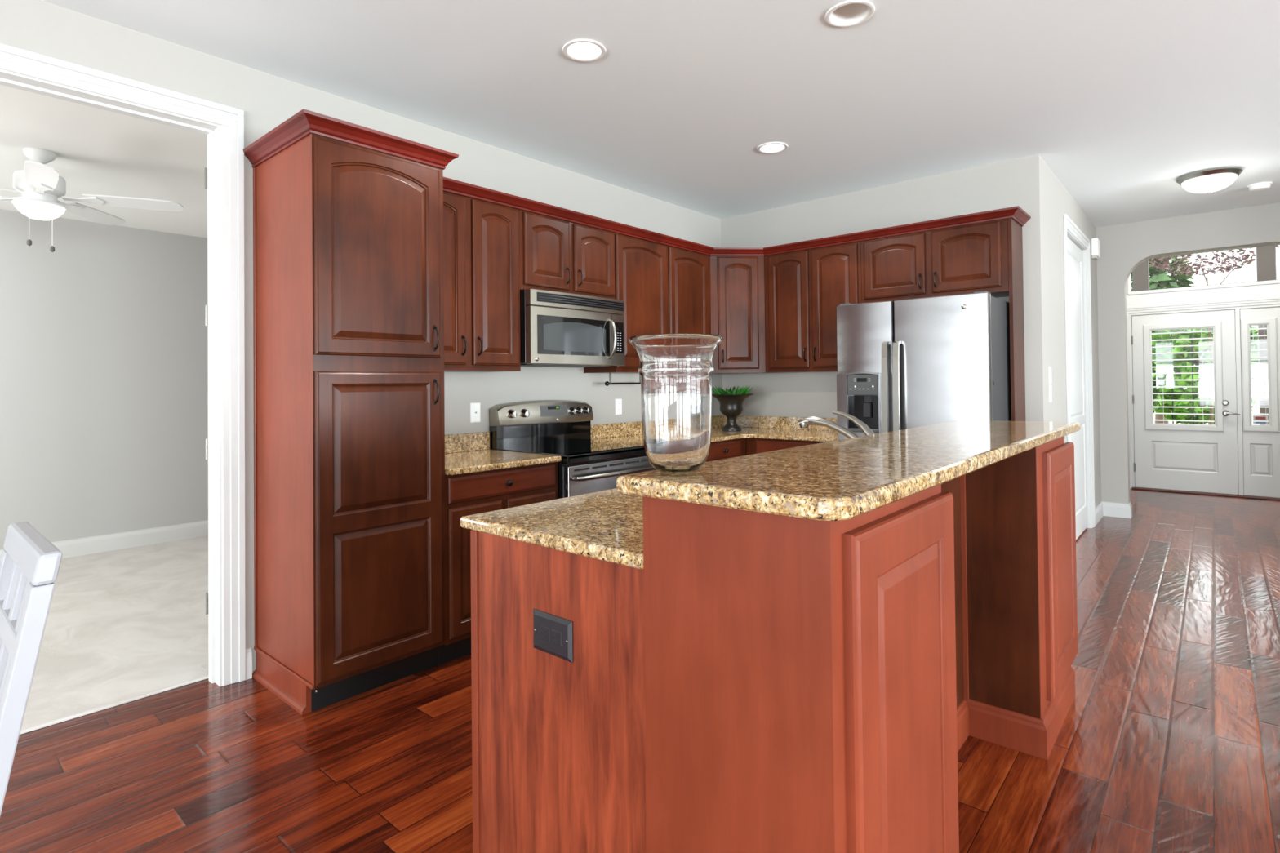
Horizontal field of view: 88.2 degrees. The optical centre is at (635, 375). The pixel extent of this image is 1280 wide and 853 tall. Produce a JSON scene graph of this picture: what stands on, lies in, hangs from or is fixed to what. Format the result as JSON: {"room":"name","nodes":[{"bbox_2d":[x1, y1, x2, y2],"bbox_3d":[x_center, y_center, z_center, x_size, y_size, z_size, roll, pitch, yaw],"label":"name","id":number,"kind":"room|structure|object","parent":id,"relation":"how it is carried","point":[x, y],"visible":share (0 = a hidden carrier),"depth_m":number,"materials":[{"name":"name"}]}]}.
{"room":"kitchen","nodes":[
{"label":"kitchen","id":0,"kind":"room"},
{"bbox_2d":[0,84,207,238],"bbox_3d":[-3.652,-1.316,3.647,3.465,0.140,5.100,-1,-1,41],"label":"ceiling","id":1,"kind":"structure","parent":0,"point":[98,151],"depth_m":3.76,"materials":[{"name":"white paint"}]},
{"bbox_2d":[0,147,183,252],"bbox_3d":[-3.302,-0.972,3.636,1.254,0.554,1.270,-1,-1,41],"label":"ceiling fan","id":2,"kind":"object","parent":1,"relation":"hanging from","point":[40,185],"visible":1,"depth_m":3.66,"materials":[{"name":"white metal"}]},
{"bbox_2d":[0,208,208,549],"bbox_3d":[-4.837,0.050,4.679,0.120,2.700,5.100,-1,-1,41],"label":"wall","id":3,"kind":"structure","parent":0,"point":[104,335],"depth_m":5.25,"materials":[{"name":"grey paint"}]},
{"bbox_2d":[0,520,208,559],"bbox_3d":[-4.799,1.326,4.588,0.016,0.132,4.780,-1,-1,41],"label":"baseboard","id":4,"kind":"structure","parent":3,"relation":"attached to","point":[115,541],"depth_m":5.36,"materials":[{"name":"grey paint"}]},
{"bbox_2d":[0,0,723,673],"bbox_3d":[-3.529,-0.081,1.024,0.135,2.843,13.120,-1,-1,41],"label":"wall","id":5,"kind":"structure","parent":0,"point":[267,100],"depth_m":3.36,"materials":[{"name":"grey paint"}]},
{"bbox_2d":[0,43,245,686],"bbox_3d":[-2.363,0.078,2.348,0.170,2.534,1.708,-1,-1,41],"label":"trim","id":6,"kind":"structure","parent":5,"relation":"attached to","point":[23,69],"depth_m":2.89,"materials":[{"name":"grey paint"}]},
{"bbox_2d":[245,647,252,679],"bbox_3d":[-1.726,1.280,2.937,0.016,0.132,0.027,-1,-1,41],"label":"baseboard","id":7,"kind":"structure","parent":5,"relation":"attached to","point":[248,651],"depth_m":2.93,"materials":[{"name":"grey paint"}]},
{"bbox_2d":[444,431,489,453],"bbox_3d":[-1.098,0.382,3.670,0.020,0.104,0.683,-1,-1,41],"label":"backsplash","id":8,"kind":"structure","parent":5,"relation":"attached to","point":[460,442],"depth_m":3.80,"materials":[{"name":"stone"}]},
{"bbox_2d":[470,402,480,422],"bbox_3d":[-0.939,0.214,3.866,0.010,0.115,0.070,-1,-1,41],"label":"cable plate","id":9,"kind":"object","parent":5,"relation":"attached to","point":[475,415],"visible":1,"depth_m":3.86,"materials":[{"name":"white plastic"}]},
{"bbox_2d":[443,191,520,372],"bbox_3d":[-0.979,-0.493,3.574,0.357,0.933,0.685,-1,-1,41],"label":"upper cabinet","id":10,"kind":"object","parent":5,"relation":"attached to","point":[482,250],"visible":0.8,"depth_m":3.53,"materials":[{"name":"brown wood"}]},
{"bbox_2d":[519,208,614,299],"bbox_3d":[-0.494,-0.724,4.133,0.357,0.467,0.790,-1,-1,41],"label":"upper cabinet","id":11,"kind":"object","parent":5,"relation":"attached to","point":[557,255],"visible":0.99,"depth_m":3.99,"materials":[{"name":"brown wood"}]},
{"bbox_2d":[520,288,625,367],"bbox_3d":[-0.450,-0.275,4.092,0.462,0.428,0.784,-1,-1,41],"label":"microwave oven","id":12,"kind":"object","parent":11,"relation":"attached to","point":[557,329],"visible":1,"depth_m":3.90,"materials":[{"name":"silver metal"}]},
{"bbox_2d":[615,398,622,414],"bbox_3d":[-0.124,0.222,4.800,0.008,0.115,0.070,-1,-1,41],"label":"electrical outlet","id":13,"kind":"object","parent":5,"relation":"attached to","point":[618,401],"visible":1,"depth_m":4.80,"materials":[{"name":"white plastic"}]},
{"bbox_2d":[583,232,711,373],"bbox_3d":[0.130,-0.488,4.841,0.357,0.933,1.094,-1,-1,41],"label":"upper cabinet","id":14,"kind":"object","parent":5,"relation":"attached to","point":[664,289],"visible":0.54,"depth_m":4.65,"materials":[{"name":"brown wood"}]},
{"bbox_2d":[604,373,640,386],"bbox_3d":[-0.072,0.025,4.687,0.034,0.091,0.414,-1,-1,41],"label":"paper towel holder","id":15,"kind":"object","parent":14,"relation":"attached to","point":[606,383],"visible":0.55,"depth_m":4.60,"materials":[{"name":"black metal"}]},
{"bbox_2d":[443,177,1031,255],"bbox_3d":[0.572,-0.979,4.378,3.802,0.054,1.541,0,-1,-13],"label":"crown molding","id":16,"kind":"structure","parent":5,"relation":"attached to","point":[1019,215],"depth_m":4.29,"materials":[{"name":"brown wood"}]},
{"bbox_2d":[710,255,765,373],"bbox_3d":[0.787,-0.488,5.401,0.608,0.933,0.608,-1,-1,41],"label":"upper cabinet","id":17,"kind":"object","parent":5,"relation":"attached to","point":[737,282],"visible":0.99,"depth_m":5.17,"materials":[{"name":"brown wood"}]},
{"bbox_2d":[0,488,1279,852],"bbox_3d":[0.544,1.314,0.530,13.800,0.056,18.150,-1,-1,41],"label":"floor","id":18,"kind":"structure","parent":0,"point":[1167,740],"depth_m":2.43,"materials":[{"name":"brown wood"}]},
{"bbox_2d":[0,521,62,816],"bbox_3d":[-1.392,0.821,1.132,0.447,0.997,0.565,-1,-1,41],"label":"dining chair","id":19,"kind":"object","parent":18,"relation":"on","point":[30,563],"visible":1,"depth_m":1.19,"materials":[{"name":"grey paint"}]},
{"bbox_2d":[19,674,208,734],"bbox_3d":[-2.406,1.340,2.381,0.022,0.012,1.550,-1,-1,41],"label":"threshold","id":20,"kind":"structure","parent":18,"relation":"on","point":[206,677],"depth_m":2.68,"materials":[{"name":"white wood"}]},
{"bbox_2d":[243,108,458,715],"bbox_3d":[-1.278,0.164,2.983,0.662,2.356,0.691,-1,-1,41],"label":"pantry cabinet","id":21,"kind":"object","parent":18,"relation":"on","point":[349,534],"visible":1,"depth_m":2.77,"materials":[{"name":"brown wood"}]},
{"bbox_2d":[436,462,558,665],"bbox_3d":[-0.851,0.901,3.455,0.658,0.884,0.688,-1,-1,41],"label":"base cabinet","id":22,"kind":"object","parent":18,"relation":"on","point":[477,492],"visible":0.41,"depth_m":3.09,"materials":[{"name":"brown wood"}]},
{"bbox_2d":[444,431,561,475],"bbox_3d":[-0.864,0.392,3.465,0.643,0.134,0.683,-1,-1,41],"label":"countertop","id":23,"kind":"structure","parent":22,"relation":"on","point":[464,453],"depth_m":3.50,"materials":[{"name":"stone"}]},
{"bbox_2d":[489,400,657,498],"bbox_3d":[-0.335,0.746,3.985,0.736,1.196,0.780,-1,-1,41],"label":"range","id":24,"kind":"object","parent":18,"relation":"on","point":[560,428],"visible":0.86,"depth_m":3.94,"materials":[{"name":"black metal"}]},
{"bbox_2d":[497,440,645,464],"bbox_3d":[-0.337,0.451,3.987,0.630,0.050,0.780,-1,-1,41],"label":"cooktop","id":25,"kind":"object","parent":24,"relation":"in","point":[571,451],"depth_m":3.85,"materials":[{"name":"grey glass"}]},
{"bbox_2d":[705,438,746,462],"bbox_3d":[0.257,0.905,4.721,0.658,0.884,1.100,-1,-1,41],"label":"base cabinet","id":26,"kind":"object","parent":18,"relation":"on","point":[721,450],"visible":0.16,"depth_m":4.73,"materials":[{"name":"brown wood"}]},
{"bbox_2d":[591,414,838,443],"bbox_3d":[0.727,0.394,4.719,1.384,0.128,1.706,-1,-1,41],"label":"countertop","id":27,"kind":"structure","parent":26,"relation":"on","point":[783,428],"depth_m":4.91,"materials":[{"name":"stone"}]},
{"bbox_2d":[711,385,753,431],"bbox_3d":[0.756,0.251,5.241,0.352,0.366,0.358,-1,-1,41],"label":"potted plant","id":28,"kind":"object","parent":27,"relation":"on","point":[731,402],"visible":0.98,"depth_m":5.17,"materials":[{"name":"green plant"}]},
{"bbox_2d":[470,436,1077,852],"bbox_3d":[0.692,0.776,2.227,1.033,1.071,2.305,-1,-1,41],"label":"kitchen island","id":29,"kind":"object","parent":18,"relation":"on","point":[764,682],"visible":0.96,"depth_m":1.32,"materials":[{"name":"brown wood"}]},
{"bbox_2d":[460,488,643,569],"bbox_3d":[0.497,0.385,2.359,0.647,0.032,2.184,-1,-1,41],"label":"island countertop","id":30,"kind":"structure","parent":29,"relation":"on","point":[607,525],"depth_m":1.65,"materials":[{"name":"stone"}]},
{"bbox_2d":[798,410,875,438],"bbox_3d":[0.800,0.252,2.603,0.340,0.234,0.060,-1,-1,41],"label":"kitchen faucet","id":31,"kind":"object","parent":30,"relation":"on","point":[804,423],"visible":0.58,"depth_m":2.59,"materials":[{"name":"silver metal"}]},
{"bbox_2d":[533,608,573,662],"bbox_3d":[-0.195,0.598,1.522,0.135,0.092,0.009,-1,-1,41],"label":"electrical outlet","id":32,"kind":"object","parent":29,"relation":"attached to","point":[553,634],"visible":1,"depth_m":1.51,"materials":[{"name":"black plastic"}]},
{"bbox_2d":[540,625,550,641],"bbox_3d":[-0.211,0.598,1.534,0.034,0.032,0.004,-1,-1,41],"label":"socket","id":33,"kind":"object","parent":32,"relation":"attached to","point":[544,629],"depth_m":1.53,"materials":[{"name":"black plastic"}]},
{"bbox_2d":[551,629,561,646],"bbox_3d":[-0.181,0.598,1.508,0.034,0.032,0.004,-1,-1,41],"label":"socket","id":34,"kind":"object","parent":32,"relation":"attached to","point":[556,633],"depth_m":1.51,"materials":[{"name":"black plastic"}]},
{"bbox_2d":[616,419,1080,520],"bbox_3d":[0.934,0.217,2.077,0.471,0.036,2.415,-1,-1,41],"label":"countertop","id":35,"kind":"structure","parent":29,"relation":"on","point":[849,478],"depth_m":1.38,"materials":[{"name":"stone"}]},
{"bbox_2d":[628,333,723,472],"bbox_3d":[0.086,0.058,1.392,0.199,0.281,0.199,-1,-1,41],"label":"glass vase","id":36,"kind":"object","parent":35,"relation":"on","point":[676,371],"visible":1,"depth_m":1.33,"materials":[{"name":"clear glass"}]},
{"bbox_2d":[746,438,826,455],"bbox_3d":[1.306,0.897,4.907,0.772,0.884,0.658,-1,-1,41],"label":"base cabinet","id":37,"kind":"object","parent":18,"relation":"on","point":[753,446],"visible":0.03,"depth_m":4.80,"materials":[{"name":"brown wood"}]},
{"bbox_2d":[836,290,1011,439],"bbox_3d":[1.881,0.419,4.282,0.910,1.802,0.777,-1,-1,41],"label":"refrigerator","id":38,"kind":"object","parent":18,"relation":"on","point":[903,364],"visible":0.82,"depth_m":4.01,"materials":[{"name":"grey metal"}]},
{"bbox_2d":[1007,217,1025,421],"bbox_3d":[2.417,0.166,4.172,0.020,2.305,0.306,-1,-1,41],"label":"cabinet end panel","id":39,"kind":"object","parent":18,"relation":"on","point":[1017,376],"visible":0.64,"depth_m":4.13,"materials":[{"name":"brown wood"}]},
{"bbox_2d":[41,0,1279,227],"bbox_3d":[1.184,-1.532,-1.402,10.200,0.100,16.070,-1,-1,41],"label":"ceiling","id":40,"kind":"structure","parent":0,"point":[1122,100],"depth_m":3.18,"materials":[{"name":"white paint"}]},
{"bbox_2d":[562,39,605,62],"bbox_3d":[-0.224,-1.410,2.864,0.188,0.007,0.188,-1,-1,41],"label":"recessed light","id":41,"kind":"object","parent":40,"relation":"in","point":[583,51],"visible":1,"depth_m":2.85,"materials":[{"name":"white plastic"}]},
{"bbox_2d":[756,142,787,153],"bbox_3d":[0.842,-1.405,4.072,0.188,0.007,0.188,-1,-1,41],"label":"recessed light","id":42,"kind":"object","parent":40,"relation":"in","point":[770,148],"visible":1,"depth_m":4.07,"materials":[{"name":"white plastic"}]},
{"bbox_2d":[824,0,875,26],"bbox_3d":[0.841,-1.470,2.599,0.188,0.098,0.188,-1,-1,41],"label":"recessed light","id":43,"kind":"object","parent":40,"relation":"in","point":[849,13],"visible":0.9,"depth_m":2.65,"materials":[{"name":"white plastic"}]},
{"bbox_2d":[1176,166,1243,193],"bbox_3d":[4.077,-1.367,4.697,0.360,0.136,0.360,-1,-1,41],"label":"flush light","id":44,"kind":"object","parent":40,"relation":"attached to","point":[1210,180],"visible":1,"depth_m":4.61,"materials":[{"name":"white glass"}]},
{"bbox_2d":[1247,182,1272,191],"bbox_3d":[4.688,-1.419,4.960,0.140,0.040,0.140,-1,-1,41],"label":"smoke detector","id":45,"kind":"object","parent":40,"relation":"attached to","point":[1261,186],"visible":1,"depth_m":4.93,"materials":[{"name":"white plastic"}]},
{"bbox_2d":[720,153,1047,441],"bbox_3d":[1.720,-0.085,5.067,2.440,2.843,0.120,-1,-1,41],"label":"wall","id":46,"kind":"structure","parent":0,"point":[1015,182],"depth_m":4.82,"materials":[{"name":"grey paint"}]},
{"bbox_2d":[764,240,862,373],"bbox_3d":[1.393,-0.499,5.037,0.776,0.933,0.357,-1,-1,41],"label":"upper cabinet","id":47,"kind":"object","parent":46,"relation":"attached to","point":[804,289],"visible":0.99,"depth_m":4.95,"materials":[{"name":"brown wood"}]},
{"bbox_2d":[861,218,1008,303],"bbox_3d":[2.033,-0.748,4.478,0.928,0.462,0.357,-1,-1,41],"label":"upper cabinet","id":48,"kind":"object","parent":46,"relation":"attached to","point":[966,259],"visible":0.99,"depth_m":4.33,"materials":[{"name":"brown wood"}]},
{"bbox_2d":[1042,159,1101,508],"bbox_3d":[3.538,-0.100,5.384,0.120,2.843,2.750,-1,-1,41],"label":"wall","id":49,"kind":"structure","parent":0,"point":[1058,202],"depth_m":4.73,"materials":[{"name":"grey paint"}]},
{"bbox_2d":[1048,366,1051,383],"bbox_3d":[2.758,-0.005,4.392,0.008,0.115,0.070,-1,-1,41],"label":"light switch","id":50,"kind":"object","parent":49,"relation":"attached to","point":[1050,367],"visible":1,"depth_m":4.38,"materials":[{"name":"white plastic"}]},
{"bbox_2d":[1048,385,1052,402],"bbox_3d":[2.759,0.117,4.390,0.008,0.115,0.070,-1,-1,41],"label":"light switch","id":51,"kind":"object","parent":49,"relation":"attached to","point":[1050,386],"visible":1,"depth_m":4.37,"materials":[{"name":"white plastic"}]},
{"bbox_2d":[1066,236,1088,539],"bbox_3d":[3.562,0.107,5.364,0.046,2.408,1.055,-1,-1,41],"label":"door","id":52,"kind":"structure","parent":49,"relation":"in","point":[1075,258],"depth_m":5.45,"materials":[{"name":"grey paint"}]},
{"bbox_2d":[1062,213,1095,528],"bbox_3d":[3.551,0.062,5.378,0.141,2.519,1.248,-1,-1,41],"label":"trim","id":53,"kind":"structure","parent":49,"relation":"attached to","point":[1070,230],"depth_m":5.74,"materials":[{"name":"grey paint"}]},
{"bbox_2d":[1090,237,1100,260],"bbox_3d":[4.209,-1.162,6.043,0.054,0.180,0.180,-1,-1,41],"label":"door chime","id":54,"kind":"object","parent":49,"relation":"attached to","point":[1095,242],"visible":1,"depth_m":5.98,"materials":[{"name":"white plastic"}]},
{"bbox_2d":[1091,256,1098,260],"bbox_3d":[4.204,-1.081,6.047,0.040,0.017,0.140,-1,-1,41],"label":"grille","id":55,"kind":"object","parent":54,"relation":"attached to","point":[1094,258],"depth_m":6.02,"materials":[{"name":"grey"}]},
{"bbox_2d":[1094,501,1132,525],"bbox_3d":[4.343,1.255,6.010,0.224,0.132,0.720,-1,-1,41],"label":"baseboard","id":56,"kind":"structure","parent":49,"relation":"attached to","point":[1103,508],"depth_m":6.17,"materials":[{"name":"grey paint"}]},
{"bbox_2d":[1125,280,1128,294],"bbox_3d":[6.490,-0.435,7.353,2.220,3.500,0.140,-1,-1,41],"label":"wall","id":57,"kind":"structure","parent":0,"point":[1126,286],"depth_m":7.84,"materials":[{"name":"grey paint"}]},
{"bbox_2d":[1131,309,1239,494],"bbox_3d":[6.218,0.290,7.491,0.936,2.020,0.107,-1,-1,41],"label":"door","id":58,"kind":"structure","parent":57,"relation":"in","point":[1202,458],"depth_m":7.47,"materials":[{"name":"grey paint"}]},
{"bbox_2d":[1151,328,1214,423],"bbox_3d":[6.220,0.008,7.515,0.534,1.081,0.022,-1,-1,41],"label":"blind","id":59,"kind":"object","parent":58,"relation":"attached to","point":[1202,359],"depth_m":7.51,"materials":[{"name":"white plastic"}]},
{"bbox_2d":[1125,283,1279,495],"bbox_3d":[6.397,0.170,7.418,1.495,2.295,0.162,-1,-1,41],"label":"trim","id":60,"kind":"structure","parent":57,"relation":"attached to","point":[1264,295],"depth_m":7.35,"materials":[{"name":"grey paint"}]},
{"bbox_2d":[1128,274,1279,294],"bbox_3d":[6.379,-1.228,7.431,1.345,0.510,0.132,-1,-1,41],"label":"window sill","id":61,"kind":"structure","parent":57,"relation":"in","point":[1276,281],"depth_m":7.40,"materials":[{"name":"grey paint"}]},
{"bbox_2d":[1131,486,1279,500],"bbox_3d":[6.379,1.308,7.377,1.335,0.018,0.160,-1,-1,41],"label":"trim","id":62,"kind":"structure","parent":57,"relation":"attached to","point":[1135,487],"depth_m":7.32,"materials":[{"name":"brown wood"}]},
{"bbox_2d":[1240,306,1279,497],"bbox_3d":[6.728,0.280,7.076,0.340,2.020,0.060,-1,-1,41],"label":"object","id":63,"kind":"structure","parent":57,"relation":"in","point":[1261,442],"depth_m":7.07,"materials":[{"name":"grey paint"}]},
{"bbox_2d":[1250,324,1268,424],"bbox_3d":[6.701,-0.010,7.094,0.127,1.070,0.022,-1,-1,41],"label":"blind","id":64,"kind":"object","parent":63,"relation":"attached to","point":[1257,420],"depth_m":7.09,"materials":[{"name":"white plastic"}]},
{"bbox_2d":[1096,202,1279,503],"bbox_3d":[7.280,-0.258,3.877,7.620,3.043,0.150,-1,-1,41],"label":"wall","id":65,"kind":"structure","parent":0,"point":[1123,246],"depth_m":6.17,"materials":[{"name":"grey paint"}]},
{"label":"outside","id":66,"kind":"structure","parent":0,"visible":0},
{"bbox_2d":[1153,400,1259,424],"bbox_3d":[25.940,1.459,26.968,60.000,0.040,55.010,-1,-1,41],"label":"lawn","id":67,"kind":"structure","parent":66,"point":[1255,410],"depth_m":26.65,"materials":[{"name":"green plant"}]},
{"bbox_2d":[1151,337,1164,413],"bbox_3d":[8.935,0.027,12.490,1.644,2.862,1.729,-1,-1,41],"label":"tree","id":68,"kind":"object","parent":67,"relation":"on","point":[1154,383],"visible":0.02,"depth_m":12.00,"materials":[{"name":"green plant"}]},
{"bbox_2d":[1148,244,1279,424],"bbox_3d":[10.146,-0.731,11.693,1.928,4.328,1.912,-1,-1,41],"label":"tree","id":69,"kind":"object","parent":67,"relation":"on","point":[1226,268],"visible":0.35,"depth_m":11.67,"materials":[{"name":"brown plant"}]},
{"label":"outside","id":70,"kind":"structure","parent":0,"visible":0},
{"bbox_3d":[11.898,1.425,15.477,32.000,0.032,14.800,-1,-1,41],"label":"driveway","id":71,"kind":"object","parent":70,"visible":0},
{"bbox_2d":[1130,255,1197,423],"bbox_3d":[14.839,-1.420,18.739,1.810,5.790,1.764,-1,-1,41],"label":"tree","id":72,"kind":"object","parent":71,"relation":"on","point":[1160,277],"visible":0.08,"depth_m":18.31,"materials":[{"name":"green plant"}]},
{"bbox_2d":[1151,325,1259,424],"bbox_3d":[13.230,-0.119,15.533,2.637,3.143,2.585,-1,-1,41],"label":"tree","id":73,"kind":"object","parent":71,"relation":"on","point":[1252,332],"visible":0.34,"depth_m":15.07,"materials":[{"name":"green plant"}]},
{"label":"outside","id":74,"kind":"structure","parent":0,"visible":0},
{"bbox_3d":[7.124,1.367,8.353,4.200,0.070,2.210,-1,-1,41],"label":"floor","id":75,"kind":"structure","parent":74,"visible":0},
{"bbox_2d":[1132,259,1149,290],"bbox_3d":[7.253,-0.171,9.448,0.260,3.029,0.260,-1,-1,41],"label":"porch post","id":76,"kind":"object","parent":75,"relation":"on","point":[1140,274],"visible":0.02,"depth_m":9.39,"materials":[{"name":"brown"}]},
{"bbox_2d":[1151,244,1279,258],"bbox_3d":[7.686,-1.911,9.075,4.200,0.430,0.240,-1,-1,41],"label":"beam","id":77,"kind":"structure","parent":76,"relation":"on","point":[1276,244],"depth_m":9.02,"materials":[{"name":"brown"}]},
{"bbox_2d":[1255,244,1276,425],"bbox_3d":[8.231,-0.192,8.592,0.260,3.029,0.260,-1,-1,41],"label":"porch post","id":78,"kind":"object","parent":75,"relation":"on","point":[1265,254],"visible":0.18,"depth_m":8.55,"materials":[{"name":"brown"}]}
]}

